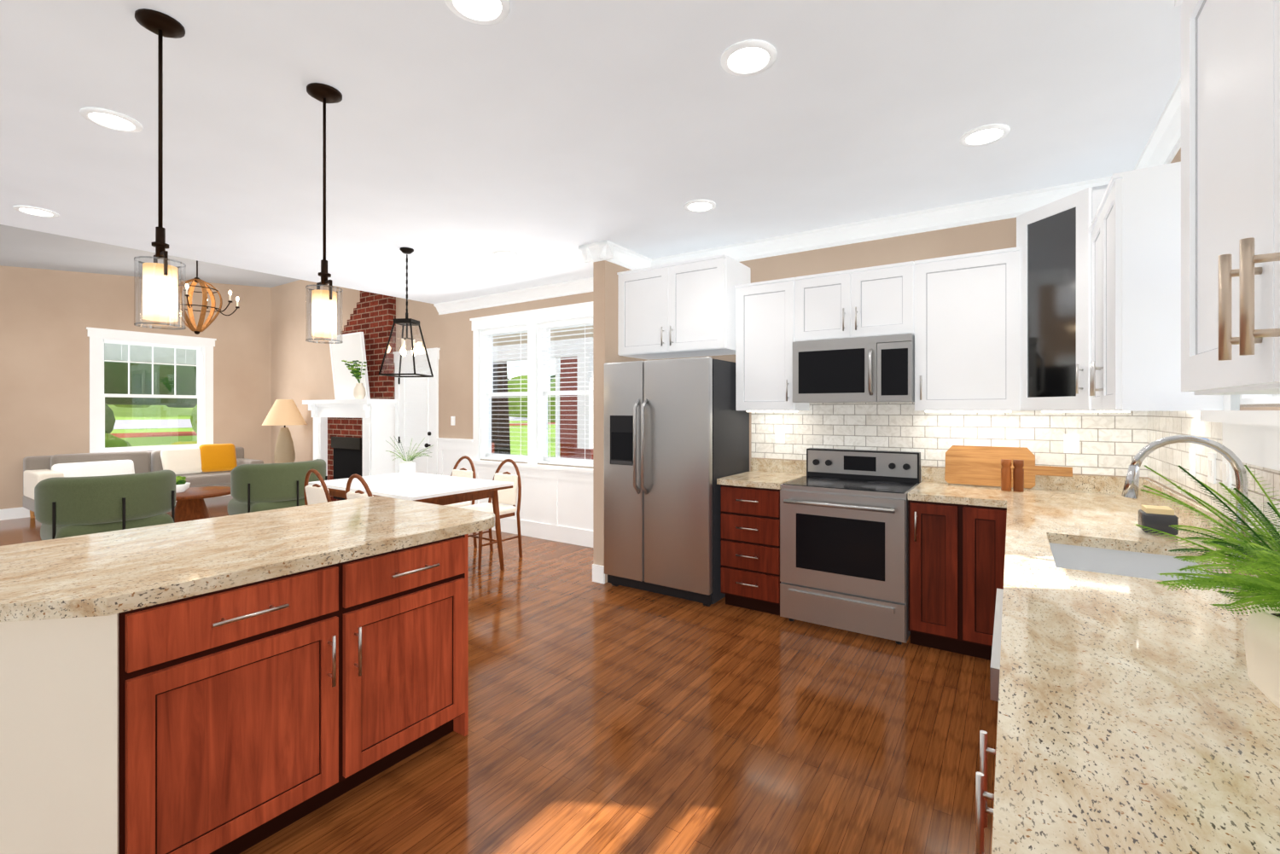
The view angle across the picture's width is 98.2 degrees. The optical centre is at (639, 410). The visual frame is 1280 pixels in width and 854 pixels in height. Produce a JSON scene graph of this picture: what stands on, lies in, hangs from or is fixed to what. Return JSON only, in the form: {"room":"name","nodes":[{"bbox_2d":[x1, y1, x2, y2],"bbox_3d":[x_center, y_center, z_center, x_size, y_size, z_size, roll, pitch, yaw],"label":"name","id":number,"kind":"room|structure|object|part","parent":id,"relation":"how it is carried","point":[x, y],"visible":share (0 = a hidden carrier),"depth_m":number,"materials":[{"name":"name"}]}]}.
{"room":"kitchen","nodes":[
{"label":"kitchen","id":0,"kind":"room"},
{"bbox_2d":[0,265,271,509],"bbox_3d":[-8.481,-0.475,6.700,0.150,3.750,7.200,0,0,34],"label":"wall","id":1,"kind":"structure","parent":0,"point":[48,317],"depth_m":7.64,"materials":[{"name":"beige paint"}]},
{"bbox_2d":[0,494,231,520],"bbox_3d":[-8.361,1.330,6.728,0.018,0.140,7.020,0,0,34],"label":"baseboard","id":2,"kind":"structure","parent":1,"relation":"attached to","point":[14,513],"depth_m":7.16,"materials":[{"name":"white wood"}]},
{"bbox_2d":[86,326,216,453],"bbox_3d":[-7.327,-0.210,8.371,0.210,1.890,1.510,0,0,34],"label":"window","id":3,"kind":"structure","parent":1,"relation":"in","point":[204,396],"depth_m":8.31,"materials":[{"name":"white"}]},
{"bbox_3d":[-7.377,-0.215,8.404,0.046,1.500,1.090,0,0,34],"label":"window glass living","id":4,"kind":"part","parent":3,"relation":"part of","materials":[{"name":"clear glass"}]},
{"bbox_2d":[103,339,201,366],"bbox_3d":[-7.314,-0.855,8.362,0.050,0.310,1.130,0,0,34],"label":"window blind","id":5,"kind":"object","parent":3,"relation":"attached to","point":[125,355],"visible":1,"depth_m":8.32,"materials":[{"name":"white"}]},
{"bbox_2d":[271,279,593,473],"bbox_3d":[-3.175,-0.475,7.571,8.000,3.750,0.150,0,0,34],"label":"wall","id":6,"kind":"structure","parent":0,"point":[301,369],"depth_m":8.30,"materials":[{"name":"beige paint"}]},
{"bbox_2d":[392,347,440,474],"bbox_3d":[-2.975,0.302,7.294,0.980,2.195,0.089,0,0,34],"label":"door","id":7,"kind":"structure","parent":6,"relation":"attached to","point":[416,412],"depth_m":7.28,"materials":[{"name":"white"}]},
{"bbox_2d":[450,416,454,425],"bbox_3d":[-2.330,0.130,6.910,0.075,0.115,0.008,0,0,34],"label":"light switch","id":8,"kind":"object","parent":6,"relation":"attached to","point":[452,418],"depth_m":6.91,"materials":[{"name":"white plastic"}]},
{"bbox_2d":[433,277,593,314],"bbox_3d":[-1.246,-1.278,6.139,3.200,0.125,0.085,0,0,34],"label":"crown molding","id":9,"kind":"structure","parent":6,"relation":"attached to","point":[585,285],"depth_m":6.20,"materials":[{"name":"white wood"}]},
{"bbox_2d":[436,437,593,547],"bbox_3d":[-1.238,0.875,6.160,3.210,1.050,0.040,0,0,34],"label":"wainscoting","id":10,"kind":"structure","parent":6,"relation":"attached to","point":[556,505],"depth_m":6.03,"materials":[{"name":"white wood"}]},
{"bbox_2d":[468,301,593,472],"bbox_3d":[-1.161,-0.237,6.184,2.020,1.735,0.215,0,0,34],"label":"window","id":11,"kind":"structure","parent":6,"relation":"in","point":[532,321],"depth_m":6.15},
{"bbox_2d":[482,326,527,459],"bbox_3d":[-1.559,-0.180,6.435,0.720,1.520,0.050,0,0,34],"label":"window blind","id":12,"kind":"object","parent":11,"relation":"attached to","point":[505,331],"visible":0.69,"depth_m":6.41,"materials":[{"name":"white plastic"}]},
{"bbox_3d":[-1.127,-0.190,6.236,1.620,1.410,0.046,0,0,34],"label":"window glass dining","id":13,"kind":"part","parent":11,"relation":"part of","materials":[{"name":"clear glass"}]},
{"bbox_2d":[541,319,593,464],"bbox_3d":[-0.778,-0.180,5.912,0.720,1.520,0.050,0,0,34],"label":"window blind","id":14,"kind":"object","parent":11,"relation":"attached to","point":[549,326],"visible":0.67,"depth_m":5.89,"materials":[{"name":"white plastic"}]},
{"bbox_2d":[0,495,998,853],"bbox_3d":[-3.661,1.430,3.564,11.650,0.060,7.350,0,0,34],"label":"floor","id":15,"kind":"structure","parent":0,"point":[608,718],"depth_m":2.36,"materials":[{"name":"brown wood"}]},
{"bbox_2d":[34,470,175,540],"bbox_3d":[-4.939,0.990,5.171,0.838,0.820,0.958,0,0,34],"label":"armchair","id":16,"kind":"object","parent":15,"relation":"on","point":[65,507],"visible":0.85,"depth_m":4.87,"materials":[{"name":"green fabric"}]},
{"bbox_2d":[23,443,263,518],"bbox_3d":[-6.936,0.958,7.925,0.955,0.884,2.445,0,0,34],"label":"sofa","id":17,"kind":"object","parent":15,"relation":"on","point":[208,465],"visible":0.56,"depth_m":7.89,"materials":[{"name":"grey fabric"}]},
{"bbox_2d":[174,486,230,523],"bbox_3d":[-5.437,1.190,6.708,0.920,0.420,0.920,0,0,34],"label":"coffee table","id":18,"kind":"object","parent":15,"relation":"on","point":[190,504],"visible":0.6,"depth_m":6.60,"materials":[{"name":"brown wood"}]},
{"bbox_2d":[175,476,190,493],"bbox_3d":[-5.545,0.882,6.636,0.260,0.194,0.260,0,0,34],"label":"bowl","id":19,"kind":"object","parent":18,"relation":"on","point":[182,485],"visible":0.54,"depth_m":6.60,"materials":[{"name":"white ceramic"}]},
{"bbox_2d":[0,502,479,853],"bbox_3d":[-2.260,0.962,1.500,1.640,0.875,3.179,0,0,34],"label":"kitchen island","id":20,"kind":"object","parent":15,"relation":"on","point":[239,683],"depth_m":1.65,"materials":[{"name":"brown wood"}]},
{"bbox_2d":[0,496,494,633],"bbox_3d":[-1.983,0.502,1.433,1.050,0.045,3.376,0,0,34],"label":"island countertop","id":21,"kind":"structure","parent":20,"relation":"on","point":[50,580],"depth_m":1.90,"materials":[{"name":"beige stone"}]},
{"bbox_2d":[227,459,327,515],"bbox_3d":[-4.132,0.990,6.377,0.838,0.820,0.958,0,0,34],"label":"armchair","id":22,"kind":"object","parent":15,"relation":"on","point":[260,487],"visible":0.71,"depth_m":6.01,"materials":[{"name":"green fabric"}]},
{"bbox_2d":[303,469,331,505],"bbox_3d":[-2.512,0.938,4.733,0.440,0.926,0.563,0,0,34],"label":"dining chair","id":23,"kind":"object","parent":15,"relation":"on","point":[315,493],"visible":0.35,"depth_m":4.51,"materials":[{"name":"beige fabric"}]},
{"bbox_2d":[302,290,396,501],"bbox_3d":[-4.168,-0.378,7.796,1.720,3.556,0.580,0,0,34],"label":"fireplace column","id":24,"kind":"structure","parent":15,"relation":"on","point":[351,437],"depth_m":7.67,"materials":[{"name":"brick"}]},
{"bbox_2d":[329,331,370,399],"bbox_3d":[-4.114,-0.613,7.840,0.840,0.919,0.138,0,0,34],"label":"picture","id":25,"kind":"object","parent":24,"relation":"attached to","point":[351,347],"visible":0.67,"depth_m":7.84,"materials":[{"name":"white paper"}]},
{"bbox_2d":[341,360,366,399],"bbox_3d":[-3.797,-0.412,7.417,0.419,0.513,0.264,0,0,34],"label":"mantel plant","id":26,"kind":"object","parent":24,"relation":"on","point":[359,392],"visible":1,"depth_m":7.42,"materials":[{"name":"green plant"}]},
{"bbox_2d":[345,473,373,500],"bbox_3d":[-1.980,0.938,4.377,0.440,0.926,0.563,0,0,34],"label":"dining chair","id":27,"kind":"object","parent":15,"relation":"on","point":[356,494],"visible":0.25,"depth_m":4.16,"materials":[{"name":"brown wood"}]},
{"bbox_2d":[308,472,513,570],"bbox_3d":[-2.036,1.020,4.913,1.550,0.764,1.000,0,0,34],"label":"dining table","id":28,"kind":"object","parent":15,"relation":"on","point":[437,489],"visible":0.6,"depth_m":4.74,"materials":[{"name":"white"}]},
{"bbox_2d":[385,436,432,478],"bbox_3d":[-2.156,0.435,5.209,0.432,0.395,0.419,0,0,34],"label":"potted plant","id":29,"kind":"object","parent":28,"relation":"on","point":[407,469],"visible":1,"depth_m":5.14,"materials":[{"name":"white ceramic"}]},
{"bbox_2d":[443,455,477,547],"bbox_3d":[-1.976,0.938,5.588,0.440,0.926,0.563,0,0,34],"label":"dining chair","id":30,"kind":"object","parent":15,"relation":"on","point":[463,473],"visible":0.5,"depth_m":5.72,"materials":[{"name":"beige fabric"}]},
{"bbox_2d":[459,459,522,569],"bbox_3d":[-1.435,0.938,5.226,0.440,0.926,0.563,0,0,34],"label":"dining chair","id":31,"kind":"object","parent":15,"relation":"on","point":[508,496],"visible":0.69,"depth_m":5.29,"materials":[{"name":"beige fabric"}]},
{"bbox_2d":[604,356,749,606],"bbox_3d":[0.274,0.512,4.391,0.930,1.775,0.777,0,0,34],"label":"fridge","id":32,"kind":"object","parent":15,"relation":"on","point":[676,439],"visible":0.92,"depth_m":4.08,"materials":[{"name":"grey metal"}]},
{"bbox_2d":[716,482,780,615],"bbox_3d":[0.922,0.963,4.069,0.445,0.875,0.628,0,0,34],"label":"base cabinet","id":33,"kind":"object","parent":15,"relation":"on","point":[750,515],"depth_m":3.81,"materials":[{"name":"brown wood"}]},
{"bbox_2d":[716,469,806,486],"bbox_3d":[0.914,0.505,4.070,0.460,0.040,0.636,0,0,34],"label":"countertop","id":34,"kind":"structure","parent":33,"relation":"on","point":[752,478],"depth_m":3.97,"materials":[{"name":"beige stone"}]},
{"bbox_2d":[779,448,920,644],"bbox_3d":[1.398,0.843,3.688,0.756,1.115,0.731,0,0,34],"label":"stove","id":35,"kind":"object","parent":15,"relation":"on","point":[843,539],"visible":0.92,"depth_m":3.46,"materials":[{"name":"silver metal"}]},
{"bbox_2d":[907,496,976,657],"bbox_3d":[1.887,0.963,3.423,0.337,0.875,0.628,0,0,34],"label":"base cabinet","id":36,"kind":"object","parent":15,"relation":"on","point":[942,533],"depth_m":3.17,"materials":[{"name":"brown wood"}]},
{"bbox_2d":[907,482,1157,510],"bbox_3d":[2.220,0.505,3.196,1.144,0.040,0.636,0,0,34],"label":"countertop","id":37,"kind":"structure","parent":36,"relation":"on","point":[964,493],"depth_m":3.14,"materials":[{"name":"beige stone"}]},
{"bbox_2d":[944,445,1072,488],"bbox_3d":[2.279,0.353,3.458,0.660,0.248,0.082,0,0,34],"label":"cutting boards","id":38,"kind":"object","parent":37,"relation":"on","point":[974,465],"visible":0.97,"depth_m":3.50,"materials":[{"name":"brown wood"}]},
{"bbox_2d":[1000,459,1023,492],"bbox_3d":[2.213,0.386,3.296,0.112,0.185,0.051,0,0,34],"label":"grinders","id":39,"kind":"object","parent":37,"relation":"on","point":[1018,477],"visible":1,"depth_m":3.29,"materials":[{"name":"brown wood"}]},
{"bbox_2d":[976,756,989,853],"bbox_3d":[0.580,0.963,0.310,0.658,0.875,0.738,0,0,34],"label":"base cabinet","id":40,"kind":"object","parent":15,"relation":"on","point":[981,818],"depth_m":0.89,"materials":[{"name":"brown wood"}]},
{"bbox_2d":[989,561,1279,853],"bbox_3d":[0.485,0.543,0.182,0.675,0.115,3.440,0,0,34],"label":"countertop","id":41,"kind":"structure","parent":40,"relation":"on","point":[1131,718],"depth_m":0.86,"materials":[{"name":"beige stone"}]},
{"bbox_2d":[1133,465,1279,708],"bbox_3d":[1.075,0.277,0.890,0.423,0.402,0.488,0,0,34],"label":"potted plant","id":42,"kind":"object","parent":41,"relation":"on","point":[1261,633],"visible":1,"depth_m":0.91,"materials":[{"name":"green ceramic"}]},
{"bbox_2d":[983,691,996,756],"bbox_3d":[0.810,0.963,0.655,0.658,0.875,0.366,0,0,34],"label":"base cabinet","id":43,"kind":"object","parent":15,"relation":"on","point":[986,750],"depth_m":1.00,"materials":[{"name":"brown wood"}]},
{"bbox_2d":[976,503,1010,660],"bbox_3d":[2.042,0.963,3.319,0.319,0.875,0.628,0,0,34],"label":"base cabinet","id":44,"kind":"object","parent":15,"relation":"on","point":[992,549],"depth_m":3.04,"materials":[{"name":"brown wood"}]},
{"bbox_2d":[1003,500,1233,564],"bbox_3d":[2.011,0.505,2.446,0.657,0.040,0.842,0,0,34],"label":"countertop","id":45,"kind":"structure","parent":44,"relation":"on","point":[1108,528],"depth_m":2.24,"materials":[{"name":"beige stone"}]},
{"bbox_2d":[1138,505,1178,535],"bbox_3d":[2.046,0.431,2.193,0.100,0.095,0.120,0,0,34],"label":"block","id":46,"kind":"object","parent":45,"relation":"on","point":[1162,518],"visible":0.9,"depth_m":2.15,"materials":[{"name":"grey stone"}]},
{"bbox_2d":[989,657,996,691],"bbox_3d":[0.927,0.963,0.829,0.658,0.875,0.294,0,0,34],"label":"dishwasher","id":47,"kind":"object","parent":15,"relation":"on","point":[993,660],"depth_m":1.15,"materials":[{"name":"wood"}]},
{"bbox_2d":[989,578,1003,657],"bbox_3d":[1.166,0.963,1.186,0.658,0.875,0.694,0,0,34],"label":"base cabinet","id":48,"kind":"object","parent":15,"relation":"on","point":[996,652],"depth_m":1.40,"materials":[{"name":"wood"}]},
{"bbox_2d":[1010,541,1228,573],"bbox_3d":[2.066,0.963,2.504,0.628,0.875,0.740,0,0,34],"label":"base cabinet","id":49,"kind":"object","parent":15,"relation":"on","point":[1020,550],"depth_m":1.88,"materials":[{"name":"stone"}]},
{"bbox_3d":[-5.561,1.126,8.681,0.520,0.552,0.520,0,0,34],"label":"side table","id":50,"kind":"object","parent":15,"relation":"on","visible":0},
{"bbox_2d":[261,399,307,463],"bbox_3d":[-5.561,0.339,8.681,0.600,1.020,0.600,0,0,34],"label":"table lamp","id":51,"kind":"object","parent":50,"relation":"on","point":[284,412],"visible":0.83,"depth_m":8.56,"materials":[{"name":"beige fabric"}]},
{"bbox_2d":[0,0,1181,303],"bbox_3d":[-3.661,-1.785,3.564,11.650,0.890,7.350,0,0,34],"label":"ceiling","id":52,"kind":"structure","parent":0,"point":[544,140],"depth_m":2.60,"materials":[{"name":"white paint"}]},
{"bbox_2d":[12,205,58,217],"bbox_3d":[-4.053,-1.333,3.724,0.209,0.011,0.209,0,0,-5],"label":"recessed light","id":53,"kind":"object","parent":52,"relation":"in","point":[26,209],"depth_m":3.72,"materials":[{"name":"white plastic"}]},
{"bbox_2d":[79,107,142,132],"bbox_3d":[-2.430,-1.333,2.554,0.209,0.011,0.209,0,0,-5],"label":"recessed light","id":54,"kind":"object","parent":52,"relation":"in","point":[105,118],"depth_m":2.55,"materials":[{"name":"white plastic"}]},
{"bbox_2d":[133,8,186,330],"bbox_3d":[-1.655,-0.814,1.914,0.135,1.051,0.135,0,0,34],"label":"pendant light","id":55,"kind":"object","parent":52,"relation":"hanging from","point":[160,297],"visible":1,"depth_m":1.90,"materials":[{"name":"white glass"}]},
{"bbox_2d":[177,260,239,334],"bbox_3d":[-5.368,-1.441,6.722,0.777,1.041,0.890,0,0,34],"label":"chandelier","id":56,"kind":"object","parent":52,"relation":"hanging from","point":[190,324],"visible":0.81,"depth_m":6.70,"materials":[{"name":"brown wood"}]},
{"bbox_2d":[305,82,343,343],"bbox_3d":[-1.327,-0.814,2.332,0.135,1.051,0.135,0,0,34],"label":"pendant light","id":57,"kind":"object","parent":52,"relation":"hanging from","point":[323,317],"visible":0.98,"depth_m":2.31,"materials":[{"name":"white glass"}]},
{"bbox_2d":[378,247,433,377],"bbox_3d":[-1.935,-0.811,4.605,0.314,1.055,0.314,0,0,6],"label":"pendant lantern","id":58,"kind":"object","parent":52,"relation":"hanging from","point":[407,322],"visible":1,"depth_m":4.59,"materials":[{"name":"black metal"}]},
{"bbox_2d":[444,0,510,24],"bbox_3d":[-0.532,-1.333,1.812,0.209,0.011,0.209,0,0,25],"label":"recessed light","id":59,"kind":"object","parent":52,"relation":"in","point":[480,12],"depth_m":1.85,"materials":[{"name":"white plastic"}]},
{"bbox_2d":[683,199,715,212],"bbox_3d":[0.392,-1.333,3.624,0.209,0.011,0.209,0,0,25],"label":"recessed light","id":60,"kind":"object","parent":52,"relation":"in","point":[696,206],"depth_m":3.62,"materials":[{"name":"white plastic"}]},
{"bbox_2d":[720,39,776,76],"bbox_3d":[0.412,-1.333,2.107,0.209,0.011,0.209,0,0,28],"label":"recessed light","id":61,"kind":"object","parent":52,"relation":"in","point":[748,58],"depth_m":2.10,"materials":[{"name":"white plastic"}]},
{"bbox_2d":[959,123,1010,146],"bbox_3d":[1.672,-1.333,2.695,0.209,0.011,0.209,0,0,-5],"label":"recessed light","id":62,"kind":"object","parent":52,"relation":"in","point":[984,135],"depth_m":2.69,"materials":[{"name":"white plastic"}]},
{"bbox_2d":[593,260,647,583],"bbox_3d":[-0.046,-0.010,4.947,0.120,2.820,1.030,0,0,34],"label":"wall","id":63,"kind":"structure","parent":0,"point":[605,312],"depth_m":4.53,"materials":[{"name":"beige paint"}]},
{"bbox_2d":[578,244,598,263],"bbox_3d":[-0.217,-1.278,4.866,0.095,0.125,0.875,0,0,34],"label":"crown molding","id":64,"kind":"structure","parent":63,"relation":"attached to","point":[587,251],"depth_m":4.50,"materials":[{"name":"white wood"}]},
{"bbox_2d":[593,240,651,269],"bbox_3d":[-0.126,-1.278,4.661,0.105,0.125,0.635,0,0,34],"label":"crown molding","id":65,"kind":"structure","parent":63,"relation":"attached to","point":[608,251],"depth_m":4.58,"materials":[{"name":"white wood"}]},
{"bbox_2d":[651,217,1149,479],"bbox_3d":[1.589,-0.010,4.243,3.380,2.820,0.380,0,0,34],"label":"wall","id":66,"kind":"structure","parent":0,"point":[997,235],"depth_m":3.92,"materials":[{"name":"beige paint"}]},
{"bbox_2d":[616,254,750,360],"bbox_3d":[0.343,-0.803,4.535,0.980,0.690,0.514,0,0,34],"label":"upper cabinet","id":67,"kind":"object","parent":66,"relation":"attached to","point":[683,309],"visible":0.98,"depth_m":4.32,"materials":[{"name":"white wood"}]},
{"bbox_2d":[734,277,809,412],"bbox_3d":[1.001,-0.469,4.186,0.449,0.938,0.360,0,0,34],"label":"upper cabinet","id":68,"kind":"object","parent":66,"relation":"attached to","point":[765,311],"depth_m":4.04,"materials":[{"name":"white wood"}]},
{"bbox_2d":[775,428,785,443],"bbox_3d":[1.093,0.200,4.330,0.075,0.115,0.008,0,0,34],"label":"electrical outlet plate","id":69,"kind":"object","parent":66,"relation":"attached to","point":[780,433],"depth_m":4.33,"materials":[{"name":"white plastic"}]},
{"bbox_2d":[796,261,915,341],"bbox_3d":[1.505,-0.712,3.849,0.764,0.453,0.360,0,0,34],"label":"upper cabinet","id":70,"kind":"object","parent":66,"relation":"attached to","point":[879,300],"depth_m":3.67,"materials":[{"name":"white wood"}]},
{"bbox_2d":[792,333,914,402],"bbox_3d":[1.472,-0.267,3.799,0.752,0.423,0.463,0,0,34],"label":"microwave","id":71,"kind":"object","parent":70,"relation":"attached to","point":[881,369],"visible":0.98,"depth_m":3.62,"materials":[{"name":"silver metal"}]},
{"bbox_2d":[651,175,1111,266],"bbox_3d":[1.418,-1.278,4.078,3.280,0.125,0.085,0,0,34],"label":"crown molding","id":72,"kind":"structure","parent":66,"relation":"attached to","point":[1011,206],"depth_m":3.83,"materials":[{"name":"white wood"}]},
{"bbox_2d":[751,402,1144,482],"bbox_3d":[1.884,0.230,3.812,2.370,0.580,0.008,0,0,34],"label":"tile backsplash","id":73,"kind":"structure","parent":66,"relation":"attached to","point":[1112,444],"depth_m":3.70,"materials":[{"name":"white tile"}]},
{"bbox_2d":[750,459,1146,496],"bbox_3d":[1.880,0.435,3.794,2.374,0.100,0.020,0,0,34],"label":"backsplash","id":74,"kind":"structure","parent":66,"relation":"attached to","point":[1131,485],"depth_m":3.35,"materials":[{"name":"beige stone"}]},
{"bbox_2d":[913,247,1024,412],"bbox_3d":[2.052,-0.469,3.483,0.549,0.938,0.360,0,0,34],"label":"upper cabinet","id":75,"kind":"object","parent":66,"relation":"attached to","point":[964,336],"depth_m":3.34,"materials":[{"name":"white wood"}]},
{"bbox_2d":[1063,434,1079,453],"bbox_3d":[2.589,0.200,3.328,0.075,0.115,0.008,0,0,34],"label":"electrical outlet plate","id":76,"kind":"object","parent":66,"relation":"attached to","point":[1071,443],"depth_m":3.33,"materials":[{"name":"white plastic"}]},
{"bbox_2d":[1041,541,1047,564],"bbox_3d":[1.439,0.620,1.968,0.004,0.188,0.614,0,0,34],"label":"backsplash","id":77,"kind":"structure","parent":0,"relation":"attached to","point":[1044,557],"depth_m":1.84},
{"bbox_2d":[1149,147,1279,532],"bbox_3d":[1.053,-0.010,0.270,0.150,2.820,7.120,0,0,34],"label":"wall","id":78,"kind":"structure","parent":0,"point":[1177,158],"depth_m":2.07,"materials":[{"name":"beige paint"}]},
{"bbox_2d":[1014,186,1096,399],"bbox_3d":[2.238,-0.600,3.016,0.315,1.054,0.315,0,0,34],"label":"upper cabinet","id":79,"kind":"object","parent":78,"relation":"attached to","point":[1050,249],"depth_m":3.01,"materials":[{"name":"white wood"}]},
{"bbox_2d":[1086,208,1096,413],"bbox_3d":[2.286,-0.459,2.532,0.310,0.918,0.460,0,0,34],"label":"upper cabinet","id":80,"kind":"object","parent":78,"relation":"attached to","point":[1091,229],"depth_m":2.79,"materials":[{"name":"white wood"}]},
{"bbox_2d":[1133,76,1181,169],"bbox_3d":[0.956,-1.278,0.335,0.085,0.125,6.820,0,0,34],"label":"crown molding","id":81,"kind":"structure","parent":78,"relation":"attached to","point":[1163,146],"depth_m":2.60,"materials":[{"name":"white wood"}]},
{"bbox_2d":[1096,163,1223,413],"bbox_3d":[2.098,-0.459,2.252,0.310,0.918,0.462,0,0,34],"label":"upper cabinet","id":82,"kind":"object","parent":78,"relation":"attached to","point":[1153,288],"depth_m":2.12,"materials":[{"name":"white wood"}]},
{"bbox_2d":[1044,479,1277,588],"bbox_3d":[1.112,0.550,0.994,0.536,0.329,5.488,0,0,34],"label":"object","id":83,"kind":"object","parent":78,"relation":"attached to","point":[1063,555],"depth_m":2.11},
{"bbox_2d":[1189,448,1196,477],"bbox_3d":[2.336,0.220,2.347,0.008,0.115,0.075,0,0,34],"label":"electrical outlet plate","id":84,"kind":"object","parent":78,"relation":"attached to","point":[1192,451],"depth_m":2.32,"materials":[{"name":"white plastic"}]},
{"bbox_2d":[1207,452,1215,483],"bbox_3d":[2.186,0.220,2.123,0.008,0.115,0.075,0,0,34],"label":"electrical outlet plate","id":85,"kind":"object","parent":78,"relation":"attached to","point":[1211,456],"depth_m":2.11,"materials":[{"name":"white plastic"}]},
{"bbox_2d":[1144,411,1279,541],"bbox_3d":[0.987,0.180,0.314,0.008,0.399,6.820,0,0,34],"label":"tile backsplash","id":86,"kind":"structure","parent":78,"relation":"attached to","point":[1165,460],"depth_m":2.32,"materials":[{"name":"white tile"}]},
{"bbox_2d":[1168,0,1279,402],"bbox_3d":[0.897,-0.399,0.526,0.386,0.738,0.950,0,0,34],"label":"upper cabinet","id":87,"kind":"object","parent":78,"relation":"attached to","point":[1224,190],"depth_m":0.82,"materials":[{"name":"white wood"}]},
{"bbox_2d":[1221,455,1231,488],"bbox_3d":[2.086,0.220,1.973,0.008,0.115,0.075,0,0,34],"label":"electrical outlet plate","id":88,"kind":"object","parent":78,"relation":"attached to","point":[1226,467],"depth_m":1.96,"materials":[{"name":"white plastic"}]},
{"bbox_2d":[1199,394,1279,471],"bbox_3d":[1.929,-0.480,1.645,0.225,1.300,0.780,0,0,34],"label":"window","id":89,"kind":"structure","parent":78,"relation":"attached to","point":[1251,437],"depth_m":1.73,"materials":[{"name":"white"}]},
{"label":"outside","id":90,"kind":"structure","parent":0,"visible":0},
{"bbox_2d":[104,325,593,459],"bbox_3d":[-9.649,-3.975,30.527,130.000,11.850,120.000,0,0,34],"label":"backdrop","id":91,"kind":"structure","parent":90,"point":[190,376],"depth_m":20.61,"materials":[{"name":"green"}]}
]}

